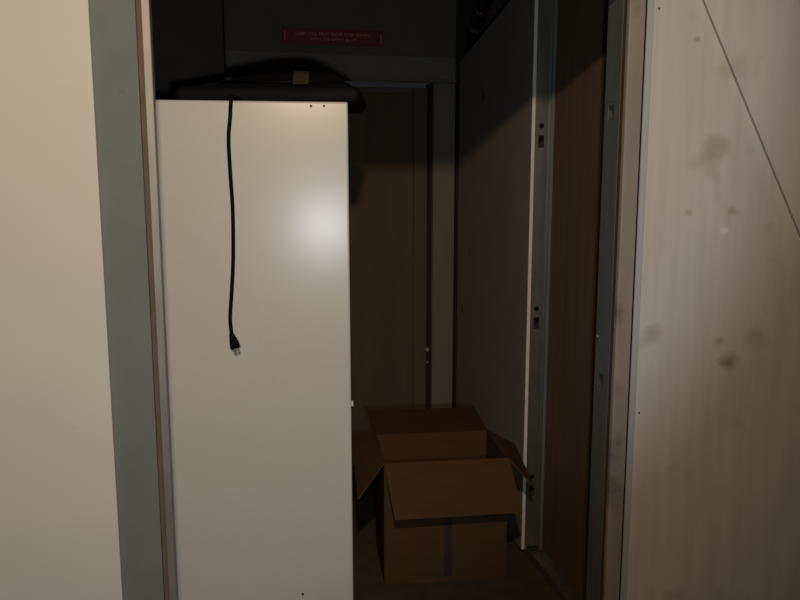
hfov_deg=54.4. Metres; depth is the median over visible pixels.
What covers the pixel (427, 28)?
wall
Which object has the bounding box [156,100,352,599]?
storage cabinet
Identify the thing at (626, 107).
door frame
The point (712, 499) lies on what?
door
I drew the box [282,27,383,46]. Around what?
wall sign
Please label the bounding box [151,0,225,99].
wall
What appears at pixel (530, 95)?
wall
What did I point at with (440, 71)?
door frame
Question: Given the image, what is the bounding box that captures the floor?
[352,466,560,599]
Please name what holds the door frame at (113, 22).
attached to the wall at (60, 528)
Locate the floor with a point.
(523, 580)
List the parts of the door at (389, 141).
rail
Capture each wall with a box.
[0,0,123,599]
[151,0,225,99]
[224,0,455,407]
[452,0,646,599]
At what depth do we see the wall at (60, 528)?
1.83 m
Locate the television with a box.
[175,68,365,112]
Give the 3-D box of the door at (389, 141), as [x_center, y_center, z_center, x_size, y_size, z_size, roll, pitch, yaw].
[-0.308,-0.093,3.967,0.944,1.975,0.065,-2,9,-11]
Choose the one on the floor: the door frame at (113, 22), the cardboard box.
the cardboard box
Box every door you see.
[348,84,430,466]
[620,0,799,599]
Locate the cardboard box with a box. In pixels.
[352,407,534,584]
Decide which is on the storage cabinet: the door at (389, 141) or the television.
the television
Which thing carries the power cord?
hanging from the storage cabinet
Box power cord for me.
[227,95,241,353]
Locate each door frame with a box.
[89,0,177,599]
[226,50,455,407]
[586,0,645,599]
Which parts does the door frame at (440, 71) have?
head casing, casing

